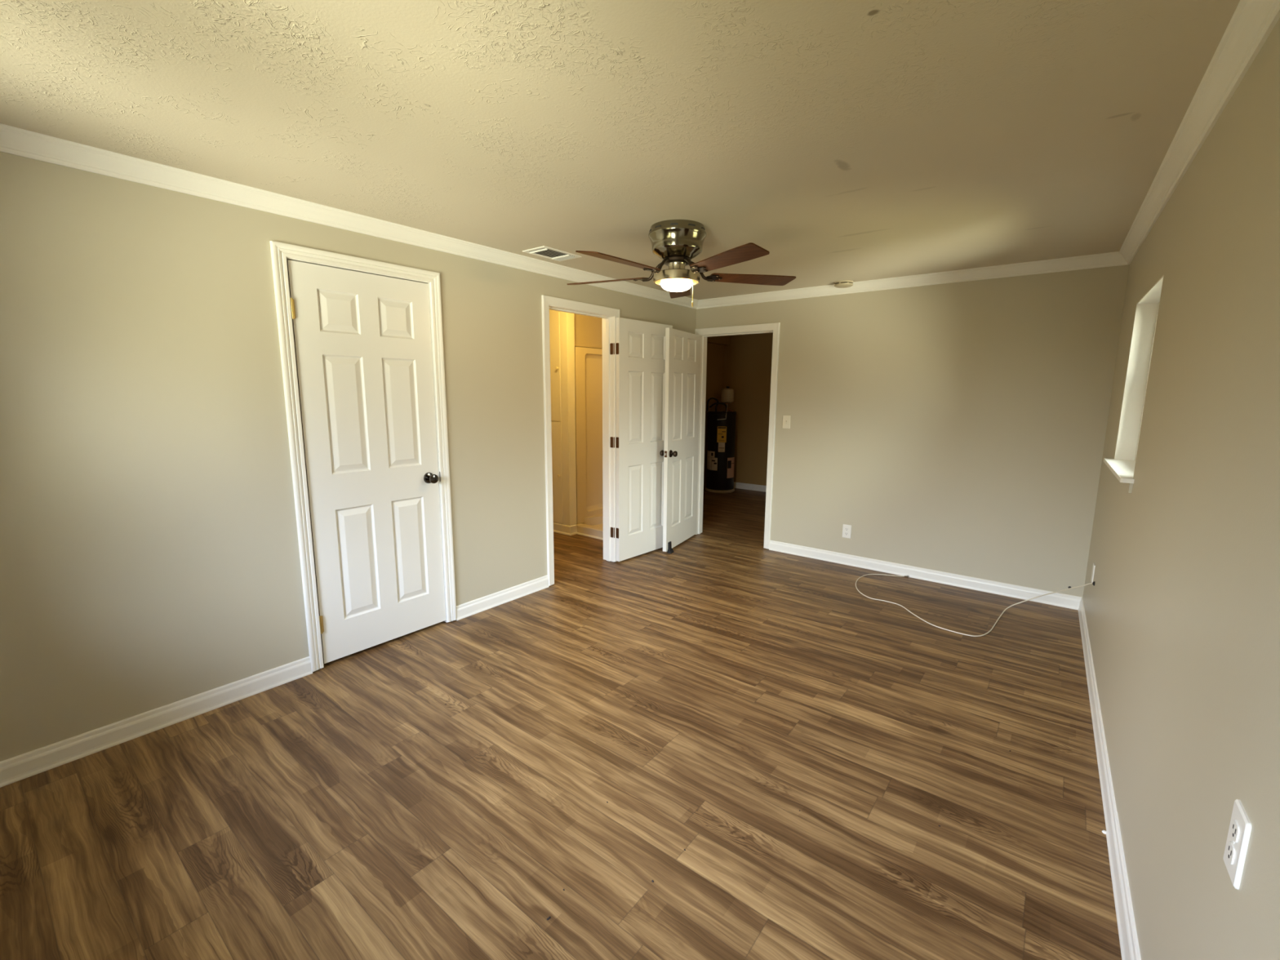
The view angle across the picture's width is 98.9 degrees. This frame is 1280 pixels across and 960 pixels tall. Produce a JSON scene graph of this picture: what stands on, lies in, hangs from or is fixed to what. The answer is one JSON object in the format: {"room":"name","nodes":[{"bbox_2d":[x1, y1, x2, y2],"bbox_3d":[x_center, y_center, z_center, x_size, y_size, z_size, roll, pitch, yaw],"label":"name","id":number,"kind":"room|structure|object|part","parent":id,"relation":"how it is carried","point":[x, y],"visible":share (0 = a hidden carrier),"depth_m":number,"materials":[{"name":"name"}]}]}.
{"room":"empty bedroom","nodes":[
{"label":"empty bedroom","id":0,"kind":"room"},
{"bbox_2d":[0,151,696,761],"bbox_3d":[-1.155,-0.266,3.424,0.120,2.309,5.573,7,12,37],"label":"wall","id":1,"kind":"structure","parent":0,"point":[149,551],"depth_m":2.29,"materials":[{"name":"beige paint"}]},
{"bbox_2d":[0,656,312,787],"bbox_3d":[-2.213,1.053,2.164,0.016,0.091,1.690,7,12,37],"label":"baseboard","id":2,"kind":"structure","parent":1,"relation":"attached to","point":[26,765],"depth_m":2.31,"materials":[{"name":"white paint"}]},
{"bbox_2d":[0,123,698,309],"bbox_3d":[-1.067,-1.361,3.204,0.061,0.074,5.303,7,12,37],"label":"crown molding","id":3,"kind":"structure","parent":1,"relation":"attached to","point":[14,140],"depth_m":2.44,"materials":[{"name":"white paint"}]},
{"bbox_2d":[270,240,457,671],"bbox_3d":[-1.473,-0.105,3.026,0.140,2.106,0.851,7,12,37],"label":"door frame","id":4,"kind":"structure","parent":1,"relation":"attached to","point":[281,252],"depth_m":2.77,"materials":[{"name":"white paint"}]},
{"bbox_2d":[286,259,446,663],"bbox_3d":[-1.421,-0.074,2.994,0.098,2.023,0.737,7,12,37],"label":"door","id":5,"kind":"structure","parent":1,"relation":"in","point":[362,341],"depth_m":2.96,"materials":[{"name":"white paint"}]},
{"bbox_3d":[-1.223,-0.009,3.224,0.054,0.055,0.055,7,12,37],"label":"knob","id":6,"kind":"part","parent":5,"relation":"part of","materials":[{"name":"black metal"}]},
{"bbox_2d":[455,574,548,620],"bbox_3d":[-0.928,0.801,3.785,0.016,0.091,0.784,7,12,37],"label":"baseboard","id":7,"kind":"structure","parent":1,"relation":"attached to","point":[477,606],"depth_m":3.75,"materials":[{"name":"white paint"}]},
{"bbox_2d":[541,294,619,586],"bbox_3d":[-0.473,-0.294,4.287,0.140,2.092,0.819,7,12,37],"label":"door frame","id":8,"kind":"structure","parent":1,"relation":"attached to","point":[609,315],"depth_m":4.40,"materials":[{"name":"white paint"}]},
{"bbox_2d":[609,317,672,561],"bbox_3d":[0.041,-0.337,4.759,0.706,2.010,0.103,-8,13,-44],"label":"door","id":9,"kind":"structure","parent":1,"relation":"in","point":[640,345],"depth_m":4.69,"materials":[{"name":"white paint"}]},
{"bbox_2d":[659,327,701,551],"bbox_3d":[0.415,-0.370,5.106,0.160,1.962,0.749,6,11,31],"label":"door","id":10,"kind":"structure","parent":1,"relation":"in","point":[682,348],"depth_m":5.04,"materials":[{"name":"white paint"}]},
{"bbox_3d":[0.303,-0.231,4.845,0.056,0.053,0.054,7,12,37],"label":"knob","id":11,"kind":"part","parent":10,"relation":"part of","materials":[{"name":"brown metal"}]},
{"bbox_2d":[0,488,1121,959],"bbox_3d":[0.318,0.816,4.221,5.650,0.060,8.370,7,12,37],"label":"floor","id":12,"kind":"structure","parent":0,"point":[437,791],"depth_m":1.98,"materials":[{"name":"brown laminate"}]},
{"bbox_2d":[549,309,563,533],"bbox_3d":[-0.870,-0.663,5.954,0.758,2.296,0.744,7,12,37],"label":"wall","id":13,"kind":"structure","parent":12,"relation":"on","point":[554,316],"depth_m":5.50,"materials":[{"name":"white paint"}]},
{"bbox_3d":[-1.053,-1.169,5.593,0.695,1.112,0.020,7,12,37],"label":"cabinet door","id":14,"kind":"part","parent":13,"relation":"part of","materials":[{"name":"white paint"}]},
{"bbox_3d":[-1.060,-0.100,5.764,0.695,1.042,0.020,7,12,37],"label":"cabinet door","id":15,"kind":"part","parent":13,"relation":"part of","materials":[{"name":"white paint"}]},
{"bbox_3d":[-1.093,0.467,5.851,0.753,0.095,0.022,7,12,37],"label":"toe moulding","id":16,"kind":"part","parent":13,"relation":"part of","materials":[{"name":"white paint"}]},
{"bbox_3d":[-0.792,-0.588,5.489,0.055,2.296,0.024,7,12,37],"label":"frame","id":17,"kind":"part","parent":13,"relation":"part of","materials":[{"name":"white paint"}]},
{"bbox_2d":[560,311,577,525],"bbox_3d":[-0.712,-0.589,5.465,0.097,2.307,0.099,7,12,37],"label":"wall","id":18,"kind":"structure","parent":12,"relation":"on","point":[566,321],"depth_m":5.43,"materials":[{"name":"white paint"}]},
{"bbox_2d":[574,346,603,539],"bbox_3d":[-0.187,-0.382,5.528,0.880,1.885,0.652,7,12,37],"label":"shower stall","id":19,"kind":"object","parent":12,"relation":"on","point":[588,361],"visible":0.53,"depth_m":5.70,"materials":[{"name":"beige"}]},
{"bbox_2d":[667,541,673,553],"bbox_3d":[0.280,0.614,4.982,0.037,0.098,0.060,5,10,27],"label":"door stop","id":20,"kind":"object","parent":12,"relation":"on","point":[670,550],"visible":1,"depth_m":4.97,"materials":[{"name":"grey metal"}]},
{"bbox_2d":[705,386,736,493],"bbox_3d":[1.185,-0.589,7.990,0.430,1.532,0.440,7,12,37],"label":"water heater","id":21,"kind":"object","parent":12,"relation":"on","point":[721,424],"visible":1,"depth_m":7.86,"materials":[{"name":"black metal"}]},
{"bbox_2d":[717,426,726,440],"bbox_3d":[1.163,-0.656,7.786,0.115,0.190,0.009,2,9,7],"label":"label","id":22,"kind":"object","parent":21,"relation":"on","point":[722,431],"depth_m":7.79,"materials":[{"name":"yellow paper"}]},
{"bbox_3d":[1.262,-1.215,7.894,0.184,0.215,0.184,7,12,37],"label":"expansion tank","id":23,"kind":"part","parent":21,"relation":"part of","materials":[{"name":"beige paint"}]},
{"bbox_2d":[727,460,733,468],"bbox_3d":[1.319,-0.228,7.911,0.157,0.112,0.016,-8,13,-43],"label":"print","id":24,"kind":"object","parent":21,"relation":"attached to","point":[730,463],"depth_m":7.89,"materials":[{"name":"black"}]},
{"bbox_2d":[546,750,1010,919],"bbox_3d":[0.548,1.185,1.726,1.693,0.004,1.417,2,9,11],"label":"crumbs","id":25,"kind":"object","parent":12,"relation":"on","point":[652,881],"visible":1,"depth_m":1.63,"materials":[{"name":"brown"}]},
{"bbox_2d":[855,573,1094,636],"bbox_3d":[2.103,0.684,3.700,0.736,0.389,1.457,-5,11,-32],"label":"coaxial cable","id":26,"kind":"object","parent":12,"relation":"on","point":[1092,583],"visible":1,"depth_m":3.56,"materials":[{"name":"beige plastic"}]},
{"bbox_2d":[573,313,602,524],"bbox_3d":[-0.464,-0.632,5.736,1.679,2.309,0.770,7,12,37],"label":"wall","id":27,"kind":"structure","parent":0,"point":[588,329],"depth_m":5.62,"materials":[{"name":"beige paint"}]},
{"bbox_2d":[561,524,577,535],"bbox_3d":[-0.722,0.506,5.620,0.120,0.095,0.108,7,12,37],"label":"baseboard","id":28,"kind":"structure","parent":27,"relation":"attached to","point":[566,530],"depth_m":5.59,"materials":[{"name":"white paint"}]},
{"bbox_2d":[0,0,1239,299],"bbox_3d":[0.333,-1.523,3.846,5.650,0.060,8.370,7,12,37],"label":"ceiling","id":29,"kind":"structure","parent":0,"point":[855,140],"depth_m":1.71,"materials":[{"name":"paint"}]},
{"bbox_2d":[522,245,581,261],"bbox_3d":[-0.557,-1.435,3.488,0.202,0.011,0.321,7,12,37],"label":"ceiling vent","id":30,"kind":"object","parent":29,"relation":"in","point":[544,251],"visible":1,"depth_m":3.48,"materials":[{"name":"white metal"}]},
{"bbox_2d":[567,219,795,306],"bbox_3d":[0.164,-1.138,2.939,1.295,0.416,1.266,7,12,37],"label":"ceiling fan","id":31,"kind":"object","parent":29,"relation":"hanging from","point":[676,242],"visible":1,"depth_m":2.84,"materials":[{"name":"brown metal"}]},
{"bbox_3d":[-0.193,-1.136,3.132,0.487,0.029,0.131,4,10,24],"label":"blade","id":32,"kind":"part","parent":31,"relation":"part of","materials":[{"name":"brown wood"}]},
{"bbox_3d":[-0.089,-1.057,2.646,0.131,0.029,0.487,8,12,41],"label":"blade","id":33,"kind":"part","parent":31,"relation":"part of","materials":[{"name":"brown wood"}]},
{"bbox_3d":[0.198,-1.058,2.968,0.172,0.067,0.172,7,12,37],"label":"lamp shade","id":34,"kind":"part","parent":31,"relation":"part of","materials":[{"name":"beige glass"}]},
{"bbox_3d":[0.244,-1.173,3.381,0.131,0.029,0.487,1,9,6],"label":"blade","id":35,"kind":"part","parent":31,"relation":"part of","materials":[{"name":"brown wood"}]},
{"bbox_3d":[0.281,-0.992,2.928,0.008,0.132,0.008,7,12,37],"label":"pull chain","id":36,"kind":"part","parent":31,"relation":"part of","materials":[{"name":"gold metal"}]},
{"bbox_3d":[0.412,-1.046,2.594,0.131,0.029,0.487,-5,10,-30],"label":"blade","id":37,"kind":"part","parent":31,"relation":"part of","materials":[{"name":"brown wood"}]},
{"bbox_3d":[0.618,-1.117,3.048,0.487,0.029,0.131,-2,9,-12],"label":"blade","id":38,"kind":"part","parent":31,"relation":"part of","materials":[{"name":"brown wood"}]},
{"bbox_2d":[706,335,729,345],"bbox_3d":[0.497,-1.941,7.164,0.085,0.164,2.627,7,12,37],"label":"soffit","id":39,"kind":"structure","parent":29,"relation":"attached to","point":[724,340],"depth_m":7.94,"materials":[{"name":"brown paint"}]},
{"bbox_2d":[834,280,853,288],"bbox_3d":[1.607,-1.543,4.324,0.140,0.036,0.140,7,12,37],"label":"smoke detector","id":40,"kind":"object","parent":29,"relation":"attached to","point":[846,283],"visible":1,"depth_m":4.28,"materials":[{"name":"beige plastic"}]},
{"bbox_2d":[703,333,773,490],"bbox_3d":[1.838,-0.711,6.324,3.630,2.309,2.737,7,12,37],"label":"wall","id":41,"kind":"structure","parent":0,"point":[744,365],"depth_m":8.09,"materials":[{"name":"brown paint"}]},
{"bbox_2d":[733,481,766,492],"bbox_3d":[2.628,0.231,7.489,3.490,0.091,0.016,7,12,37],"label":"baseboard","id":42,"kind":"structure","parent":41,"relation":"attached to","point":[736,485],"depth_m":8.23,"materials":[{"name":"white paint"}]},
{"bbox_2d":[696,264,1129,596],"bbox_3d":[1.101,-0.519,5.097,5.542,2.309,0.120,7,12,38],"label":"wall","id":43,"kind":"structure","parent":0,"point":[955,428],"depth_m":4.07,"materials":[{"name":"beige paint"}]},
{"bbox_2d":[694,322,780,548],"bbox_3d":[0.911,-0.416,5.255,0.868,2.046,0.143,7,12,37],"label":"door frame","id":44,"kind":"structure","parent":43,"relation":"attached to","point":[774,328],"depth_m":5.08,"materials":[{"name":"white paint"}]},
{"bbox_2d":[782,415,791,428],"bbox_3d":[1.295,-0.513,4.855,0.071,0.116,0.017,7,12,37],"label":"light switch","id":45,"kind":"object","parent":43,"relation":"attached to","point":[786,419],"visible":1,"depth_m":4.85,"materials":[{"name":"beige plastic"}]},
{"bbox_2d":[842,524,851,538],"bbox_3d":[1.751,0.435,4.642,0.071,0.116,0.009,7,12,37],"label":"wall outlet","id":46,"kind":"object","parent":43,"relation":"attached to","point":[846,529],"visible":1,"depth_m":4.64,"materials":[{"name":"white plastic"}]},
{"bbox_2d":[696,251,1127,309],"bbox_3d":[1.758,-1.519,4.300,3.142,0.074,0.061,7,12,38],"label":"crown molding","id":47,"kind":"structure","parent":43,"relation":"attached to","point":[1110,259],"depth_m":3.98,"materials":[{"name":"white paint"}]},
{"bbox_2d":[768,540,1082,609],"bbox_3d":[2.098,0.722,4.403,2.274,0.091,0.016,7,12,38],"label":"baseboard","id":48,"kind":"structure","parent":43,"relation":"attached to","point":[1058,599],"depth_m":4.25,"materials":[{"name":"white paint"}]},
{"bbox_2d":[1082,17,1279,959],"bbox_3d":[1.427,0.086,1.336,0.120,2.309,5.726,7,11,36],"label":"wall","id":49,"kind":"structure","parent":0,"point":[1182,608],"depth_m":1.24,"materials":[{"name":"beige paint"}]},
{"bbox_2d":[1090,562,1095,582],"bbox_3d":[2.695,0.555,3.260,0.007,0.115,0.070,7,11,36],"label":"cable wall plate","id":50,"kind":"object","parent":49,"relation":"attached to","point":[1094,565],"visible":0.93,"depth_m":3.24,"materials":[{"name":"white plastic"}]},
{"bbox_2d":[1077,597,1141,959],"bbox_3d":[1.418,1.161,1.623,0.018,0.094,5.305,7,11,36],"label":"baseboard","id":51,"kind":"structure","parent":49,"relation":"attached to","point":[1128,939],"depth_m":1.78,"materials":[{"name":"white paint"}]},
{"bbox_2d":[1103,275,1164,493],"bbox_3d":[2.338,-0.426,2.534,0.161,0.872,0.915,7,11,36],"label":"window","id":52,"kind":"structure","parent":49,"relation":"in","point":[1122,466],"depth_m":2.85,"materials":[{"name":"white plastic"}]},
{"bbox_3d":[2.321,-0.049,2.606,0.124,0.018,0.915,7,11,36],"label":"sill","id":53,"kind":"part","parent":52,"relation":"part of","materials":[{"name":"white paint"}]},
{"bbox_2d":[1119,0,1279,264],"bbox_3d":[1.415,-1.038,1.284,0.061,0.074,5.305,7,11,36],"label":"crown molding","id":54,"kind":"structure","parent":49,"relation":"attached to","point":[1251,23],"depth_m":1.55,"materials":[{"name":"white paint"}]},
{"bbox_2d":[1222,799,1251,889],"bbox_3d":[0.950,0.579,0.874,0.008,0.116,0.071,7,11,36],"label":"wall outlet","id":55,"kind":"object","parent":49,"relation":"attached to","point":[1240,826],"visible":1,"depth_m":0.86,"materials":[{"name":"white plastic"}]},
{"bbox_2d":[1226,840,1235,864],"bbox_3d":[0.948,0.598,0.878,0.003,0.028,0.029,7,11,36],"label":"receptacle","id":56,"kind":"object","parent":55,"relation":"attached to","point":[1230,844],"depth_m":0.88,"materials":[{"name":"white plastic"}]},
{"bbox_2d":[1231,819,1239,843],"bbox_3d":[0.948,0.559,0.872,0.003,0.028,0.029,7,11,36],"label":"receptacle","id":57,"kind":"object","parent":55,"relation":"attached to","point":[1235,824],"depth_m":0.87,"materials":[{"name":"white plastic"}]}
]}

